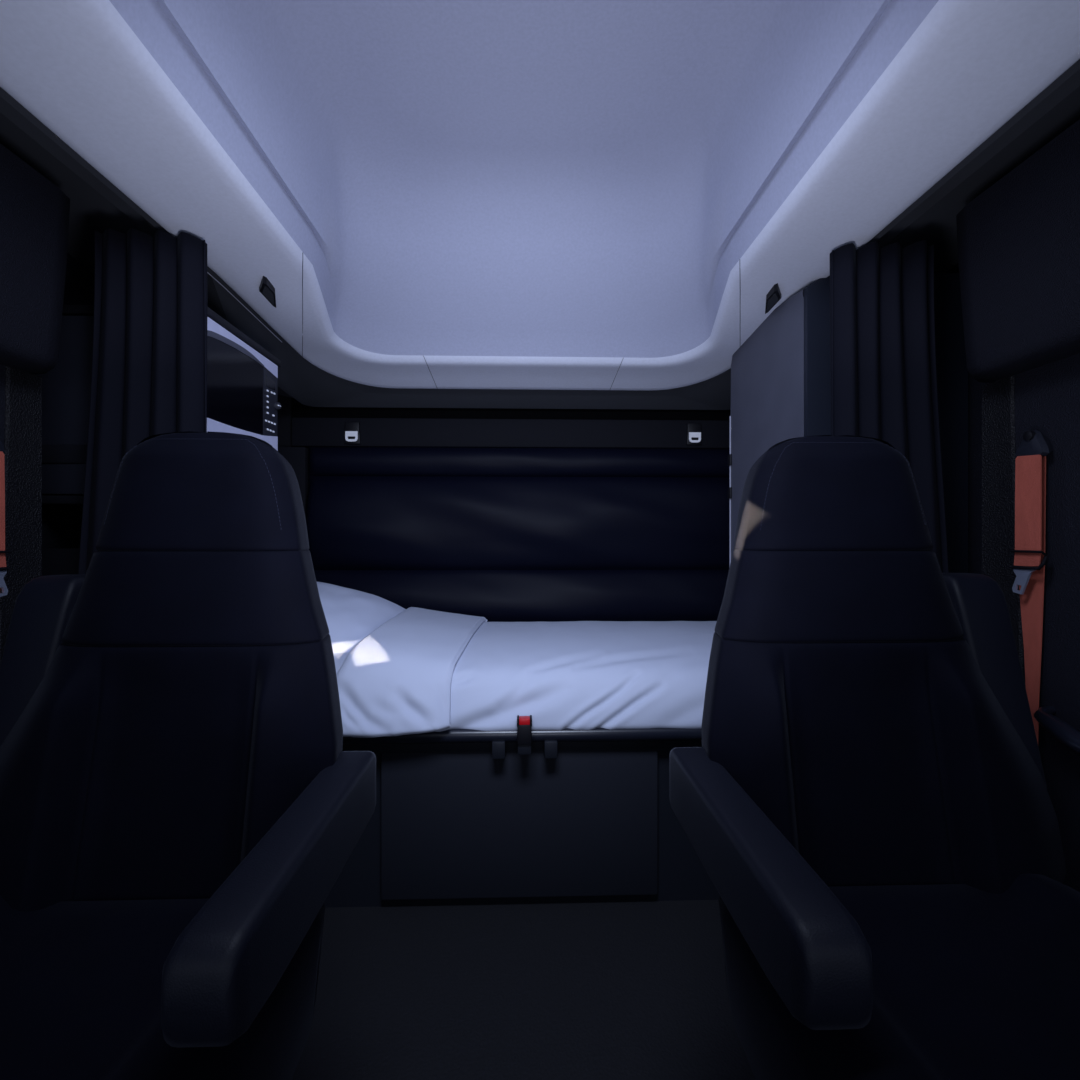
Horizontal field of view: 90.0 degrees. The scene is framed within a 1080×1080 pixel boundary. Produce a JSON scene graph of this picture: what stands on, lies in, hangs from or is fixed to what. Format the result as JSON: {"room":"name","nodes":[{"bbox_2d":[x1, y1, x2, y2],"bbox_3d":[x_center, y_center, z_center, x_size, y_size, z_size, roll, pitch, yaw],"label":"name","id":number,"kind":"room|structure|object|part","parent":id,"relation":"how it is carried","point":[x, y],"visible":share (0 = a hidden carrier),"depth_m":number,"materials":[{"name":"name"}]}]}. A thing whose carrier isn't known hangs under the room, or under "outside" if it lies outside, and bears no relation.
{"room":"vehicle interior","nodes":[
{"label":"vehicle interior","id":0,"kind":"room"},
{"bbox_2d":[0,252,93,452],"bbox_3d":[-1.203,0.125,1.190,0.186,1.850,2.350,0,0,-2],"label":"wall","id":1,"kind":"structure","parent":0,"point":[79,280],"depth_m":1.44,"materials":[{"name":"black"}]},
{"bbox_2d":[0,441,11,596],"bbox_3d":[-1.087,0.140,1.055,0.050,0.731,0.086,0,0,-2],"label":"belt","id":2,"kind":"object","parent":1,"relation":"attached to","point":[3,569],"visible":1,"depth_m":1.08,"materials":[{"name":"red fabric"}]},
{"bbox_2d":[0,366,41,664],"bbox_3d":[-1.125,0.345,1.142,0.058,1.410,0.094,0,0,-2],"label":"trim","id":3,"kind":"structure","parent":1,"relation":"attached to","point":[23,390],"depth_m":1.15,"materials":[{"name":"black"}]},
{"bbox_2d":[0,143,69,373],"bbox_3d":[-1.038,-0.538,0.595,0.140,0.363,1.150,0,0,-2],"label":"trim","id":4,"kind":"structure","parent":1,"relation":"attached to","point":[34,212],"depth_m":1.06,"materials":[{"name":"black"}]},
{"bbox_2d":[78,228,206,573],"bbox_3d":[-0.902,0.146,1.218,0.271,1.668,0.054,0,0,-6],"label":"curtain","id":5,"kind":"object","parent":1,"relation":"hanging from","point":[149,373],"visible":0.3,"depth_m":1.21,"materials":[{"name":"black fabric"}]},
{"bbox_2d":[278,395,308,448],"bbox_3d":[-0.072,0.125,2.439,2.520,1.850,0.080,0,0,-2],"label":"wall","id":6,"kind":"structure","parent":0,"point":[285,413],"depth_m":2.37,"materials":[{"name":"black plastic"}]},
{"bbox_2d":[207,272,281,341],"bbox_3d":[-0.868,-0.684,1.545,0.002,0.026,0.580,0,0,-2],"label":"trim","id":7,"kind":"structure","parent":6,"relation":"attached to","point":[207,272],"depth_m":1.57,"materials":[{"name":"grey plastic"}]},
{"bbox_2d":[278,447,308,518],"bbox_3d":[-0.070,0.100,2.370,2.360,1.000,0.062,0,0,-2],"label":"trim","id":8,"kind":"structure","parent":6,"relation":"attached to","point":[298,457],"depth_m":2.31,"materials":[{"name":"black fabric"}]},
{"bbox_2d":[345,422,359,443],"bbox_3d":[-0.806,-0.460,2.318,0.066,0.094,0.022,0,0,-2],"label":"buckle","id":9,"kind":"object","parent":6,"relation":"hanging from","point":[352,429],"visible":1,"depth_m":2.31,"materials":[{"name":"silver plastic"}]},
{"bbox_3d":[-0.806,-0.443,2.310,0.052,0.044,0.006,0,0,-2],"label":"latch plate","id":10,"kind":"part","parent":9,"relation":"part of","materials":[{"name":"white paint"}]},
{"bbox_3d":[-0.806,-0.438,2.323,0.066,0.050,0.012,0,0,-2],"label":"backing plate","id":11,"kind":"part","parent":9,"relation":"part of","materials":[{"name":"black plastic"}]},
{"bbox_2d":[292,418,728,448],"bbox_3d":[-0.070,-0.466,2.376,2.000,0.124,0.050,0,0,-2],"label":"trim","id":12,"kind":"structure","parent":6,"relation":"attached to","point":[306,432],"depth_m":2.35,"materials":[{"name":"black plastic"}]},
{"bbox_2d":[292,398,730,419],"bbox_3d":[-0.071,-0.560,2.381,2.000,0.120,0.041,0,0,-2],"label":"trim","id":13,"kind":"structure","parent":6,"relation":"attached to","point":[299,410],"depth_m":2.36,"materials":[{"name":"black plastic"}]},
{"bbox_2d":[306,447,728,621],"bbox_3d":[-0.068,-0.001,2.305,1.850,0.802,0.092,0,0,-2],"label":"wall padding","id":14,"kind":"object","parent":6,"relation":"attached to","point":[494,534],"visible":0.88,"depth_m":2.30,"materials":[{"name":"black leather"}]},
{"bbox_3d":[-0.068,-0.073,2.305,1.850,0.406,0.092,0,0,-2],"label":"panel","id":15,"kind":"part","parent":14,"relation":"part of","materials":[{"name":"black leather"}]},
{"bbox_3d":[-0.069,0.265,2.316,1.850,0.270,0.071,0,0,-2],"label":"panel","id":16,"kind":"part","parent":14,"relation":"part of","materials":[{"name":"black leather"}]},
{"bbox_2d":[0,59,1079,409],"bbox_3d":[-0.030,-0.679,1.010,2.540,0.222,2.920,0,0,-2],"label":"trim","id":17,"kind":"structure","parent":6,"relation":"attached to","point":[96,204],"depth_m":1.34,"materials":[{"name":"grey plastic"}]},
{"bbox_2d":[686,423,701,444],"bbox_3d":[0.675,-0.464,2.362,0.066,0.094,0.022,0,0,-2],"label":"buckle","id":18,"kind":"object","parent":6,"relation":"hanging from","point":[693,436],"visible":1,"depth_m":2.36,"materials":[{"name":"silver plastic"}]},
{"bbox_3d":[0.675,-0.442,2.367,0.066,0.050,0.012,0,0,-2],"label":"backing plate","id":19,"kind":"part","parent":18,"relation":"part of","materials":[{"name":"black plastic"}]},
{"bbox_3d":[0.675,-0.447,2.354,0.052,0.044,0.006,0,0,-2],"label":"latch plate","id":20,"kind":"part","parent":18,"relation":"part of","materials":[{"name":"white paint"}]},
{"bbox_2d":[109,0,938,357],"bbox_3d":[-0.022,-0.844,0.759,1.256,0.352,2.418,0,0,-2],"label":"ceiling","id":21,"kind":"structure","parent":0,"point":[527,178],"depth_m":1.28,"materials":[{"name":"white plastic"}]},
{"bbox_2d":[0,0,1079,389],"bbox_3d":[-0.026,-0.677,0.882,1.630,0.130,2.665,0,0,-2],"label":"trim","id":22,"kind":"structure","parent":21,"relation":"attached to","point":[969,67],"depth_m":1.00,"materials":[{"name":"plastic"}]},
{"bbox_2d":[259,276,275,307],"bbox_3d":[-0.760,-0.697,1.520,0.037,0.024,0.161,0,0,-5],"label":"handle","id":23,"kind":"object","parent":22,"relation":"attached to","point":[266,288],"visible":0.98,"depth_m":1.49,"materials":[{"name":"black plastic"}]},
{"bbox_2d":[302,253,302,356],"bbox_3d":[-0.736,-0.701,1.675,0.002,0.082,0.619,0,0,-24],"label":"trim","id":24,"kind":"structure","parent":22,"relation":"attached to","point":[302,253],"depth_m":1.59,"materials":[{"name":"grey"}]},
{"bbox_2d":[765,283,780,313],"bbox_3d":[0.668,-0.697,1.563,0.037,0.024,0.161,0,0,2],"label":"handle","id":25,"kind":"object","parent":22,"relation":"attached to","point":[773,296],"visible":0.98,"depth_m":1.53,"materials":[{"name":"black plastic"}]},
{"bbox_2d":[292,900,755,1079],"bbox_3d":[-0.028,1.075,0.950,2.520,0.050,3.100,0,0,-2],"label":"floor","id":26,"kind":"structure","parent":0,"point":[632,990],"depth_m":1.25,"materials":[{"name":"black rubber"}]},
{"bbox_2d":[34,305,280,575],"bbox_3d":[-1.018,0.247,1.470,0.443,1.606,0.400,0,0,-2],"label":"tall cabinet","id":27,"kind":"object","parent":26,"relation":"on","point":[61,515],"visible":0.12,"depth_m":1.28,"materials":[{"name":"black plastic"}]},
{"bbox_2d":[42,495,83,507],"bbox_3d":[-1.020,-0.095,1.458,0.438,0.020,0.365,0,0,-2],"label":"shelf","id":28,"kind":"object","parent":27,"relation":"attached to","point":[48,501],"depth_m":1.27,"materials":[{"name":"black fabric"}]},
{"bbox_2d":[36,316,280,495],"bbox_3d":[-0.987,-0.319,1.458,0.414,0.422,0.363,0,0,-2],"label":"microwave oven","id":29,"kind":"object","parent":27,"relation":"in","point":[241,382],"visible":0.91,"depth_m":1.28,"materials":[{"name":"black"}]},
{"bbox_3d":[-0.798,-0.402,1.420,0.006,0.223,0.276,0,0,-2],"label":"door glass","id":30,"kind":"part","parent":29,"relation":"part of","materials":[{"name":"black glass"}]},
{"bbox_3d":[-0.798,-0.211,1.464,0.008,0.207,0.363,0,0,-2],"label":"plate","id":31,"kind":"part","parent":29,"relation":"part of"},
{"bbox_3d":[-0.798,-0.512,1.464,0.008,0.037,0.363,0,0,-2],"label":"plate","id":32,"kind":"part","parent":29,"relation":"part of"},
{"bbox_3d":[-0.802,-0.402,1.603,0.007,0.200,0.084,0,0,-2],"label":"control panel","id":33,"kind":"part","parent":29,"relation":"part of","materials":[{"name":"black plastic"}]},
{"bbox_2d":[0,431,375,1079],"bbox_3d":[-0.559,0.435,0.601,0.610,1.230,0.785,0,0,-2],"label":"seat","id":34,"kind":"object","parent":26,"relation":"on","point":[182,805],"visible":1,"depth_m":0.76,"materials":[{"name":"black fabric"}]},
{"bbox_3d":[-0.828,0.246,0.898,0.089,0.368,0.177,0,0,-2],"label":"armrest","id":35,"kind":"part","parent":34,"relation":"part of","materials":[{"name":"black leather"}]},
{"bbox_2d":[0,895,324,1079],"bbox_3d":[-0.520,0.533,0.477,0.500,0.193,0.535,0,0,-2],"label":"seat cushion","id":36,"kind":"object","parent":34,"relation":"on","point":[81,975],"depth_m":0.58,"materials":[{"name":"black fabric"}]},
{"bbox_3d":[-0.568,0.329,0.809,0.525,0.344,0.232,0,0,-2],"label":"backrest","id":37,"kind":"part","parent":34,"relation":"part of","materials":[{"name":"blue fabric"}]},
{"bbox_3d":[-0.288,0.386,0.657,0.064,0.104,0.439,0,0,-2],"label":"armrest","id":38,"kind":"part","parent":34,"relation":"part of","materials":[{"name":"black leather"}]},
{"bbox_2d":[324,727,719,907],"bbox_3d":[0.036,0.787,1.916,1.675,0.526,0.852,0,0,-2],"label":"bunk bed","id":39,"kind":"object","parent":26,"relation":"on","point":[459,817],"visible":0.5,"depth_m":1.54,"materials":[{"name":"black"}]},
{"bbox_3d":[-0.056,0.806,1.548,0.790,0.428,0.023,0,0,-2],"label":"storage panel","id":40,"kind":"part","parent":39,"relation":"part of","materials":[{"name":"black plastic"}]},
{"bbox_2d":[342,740,701,752],"bbox_3d":[-0.046,0.565,1.544,1.490,0.070,0.030,0,0,-2],"label":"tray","id":41,"kind":"object","parent":39,"relation":"on","point":[601,746],"depth_m":1.53,"materials":[{"name":"black plastic"}]},
{"bbox_3d":[-0.045,0.545,1.514,1.490,0.042,0.042,0,0,-2],"label":"rail","id":42,"kind":"part","parent":39,"relation":"part of","materials":[{"name":"black metal"}]},
{"bbox_2d":[517,715,531,754],"bbox_3d":[-0.042,0.532,1.475,0.041,0.100,0.042,0,0,-2],"label":"buckle","id":43,"kind":"object","parent":39,"relation":"attached to","point":[524,723],"visible":1,"depth_m":1.46,"materials":[{"name":"black"}]},
{"bbox_2d":[728,273,967,572],"bbox_3d":[0.918,0.162,1.700,0.453,1.776,0.555,0,0,-2],"label":"wardrobe","id":44,"kind":"object","parent":26,"relation":"on","point":[780,375],"visible":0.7,"depth_m":1.45,"materials":[{"name":"grey plastic"}]},
{"bbox_3d":[0.710,0.175,1.707,0.020,1.750,0.509,0,0,-2],"label":"panel","id":45,"kind":"part","parent":44,"relation":"part of","materials":[{"name":"grey plastic"}]},
{"bbox_3d":[0.928,0.142,1.451,0.438,1.715,0.022,0,0,-2],"label":"door","id":46,"kind":"part","parent":44,"relation":"part of","materials":[{"name":"black"}]},
{"bbox_2d":[669,435,1079,1079],"bbox_3d":[0.522,0.435,0.633,0.610,1.230,0.785,0,0,-2],"label":"seat","id":47,"kind":"object","parent":26,"relation":"on","point":[865,802],"visible":1,"depth_m":0.78,"materials":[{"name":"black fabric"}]},
{"bbox_3d":[0.248,0.386,0.673,0.064,0.104,0.439,0,0,-2],"label":"armrest","id":48,"kind":"part","parent":47,"relation":"part of","materials":[{"name":"black leather"}]},
{"bbox_3d":[0.519,0.329,0.841,0.525,0.344,0.232,0,0,-2],"label":"backrest","id":49,"kind":"part","parent":47,"relation":"part of","materials":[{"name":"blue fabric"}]},
{"bbox_2d":[718,873,1079,1079],"bbox_3d":[0.491,0.533,0.507,0.500,0.193,0.535,0,0,-2],"label":"seat cushion","id":50,"kind":"object","parent":47,"relation":"on","point":[976,976],"depth_m":0.59,"materials":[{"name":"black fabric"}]},
{"bbox_3d":[0.773,0.246,0.945,0.089,0.368,0.177,0,0,-2],"label":"armrest","id":51,"kind":"part","parent":47,"relation":"part of","materials":[{"name":"black leather"}]},
{"bbox_2d":[948,263,1079,891],"bbox_3d":[1.130,0.125,1.259,0.186,1.850,2.350,0,0,-2],"label":"door","id":52,"kind":"structure","parent":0,"point":[1047,397],"depth_m":1.09,"materials":[{"name":"black"}]},
{"bbox_2d":[830,240,948,572],"bbox_3d":[0.828,0.146,1.268,0.270,1.668,0.056,0,0,2],"label":"curtain","id":53,"kind":"object","parent":52,"relation":"hanging from","point":[883,371],"visible":0.38,"depth_m":1.26,"materials":[{"name":"black fabric"}]},
{"bbox_2d":[982,375,1023,677],"bbox_3d":[1.056,0.345,1.207,0.058,1.410,0.094,0,0,-2],"label":"trim","id":54,"kind":"structure","parent":52,"relation":"attached to","point":[998,397],"depth_m":1.21,"materials":[{"name":"black"}]},
{"bbox_2d":[956,119,1079,382],"bbox_3d":[1.001,-0.538,0.655,0.140,0.363,1.150,0,0,-2],"label":"sun visor","id":55,"kind":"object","parent":52,"relation":"attached to","point":[1018,240],"depth_m":1.04,"materials":[{"name":"black"}]},
{"bbox_2d":[1009,430,1053,742],"bbox_3d":[1.022,0.140,1.117,0.050,0.731,0.086,0,0,-2],"label":"belt","id":56,"kind":"object","parent":52,"relation":"attached to","point":[1030,558],"visible":0.99,"depth_m":1.12,"materials":[{"name":"red fabric"}]},
{"bbox_2d":[1034,706,1079,754],"bbox_3d":[1.024,0.375,0.852,0.094,0.078,0.508,0,0,-2],"label":"grab rail","id":57,"kind":"object","parent":52,"relation":"attached to","point":[1062,731],"visible":1,"depth_m":1.03,"materials":[{"name":"black plastic"}]},
{"bbox_3d":[-0.057,0.535,1.924,1.480,0.130,0.730,0,0,-2],"label":"mattress","id":58,"kind":"object","parent":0,"visible":0},
{"bbox_2d":[333,607,716,737],"bbox_3d":[0.042,0.407,1.871,1.666,0.256,0.840,0,0,-2],"label":"duvet","id":59,"kind":"object","parent":58,"relation":"on","point":[422,670],"visible":0.85,"depth_m":1.55,"materials":[{"name":"white fabric"}]},
{"bbox_2d":[317,582,405,652],"bbox_3d":[-0.748,0.288,1.959,0.470,0.247,0.560,0,0,-2],"label":"pillow","id":60,"kind":"object","parent":59,"relation":"on","point":[351,615],"visible":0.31,"depth_m":1.90,"materials":[{"name":"white fabric"}]}
]}

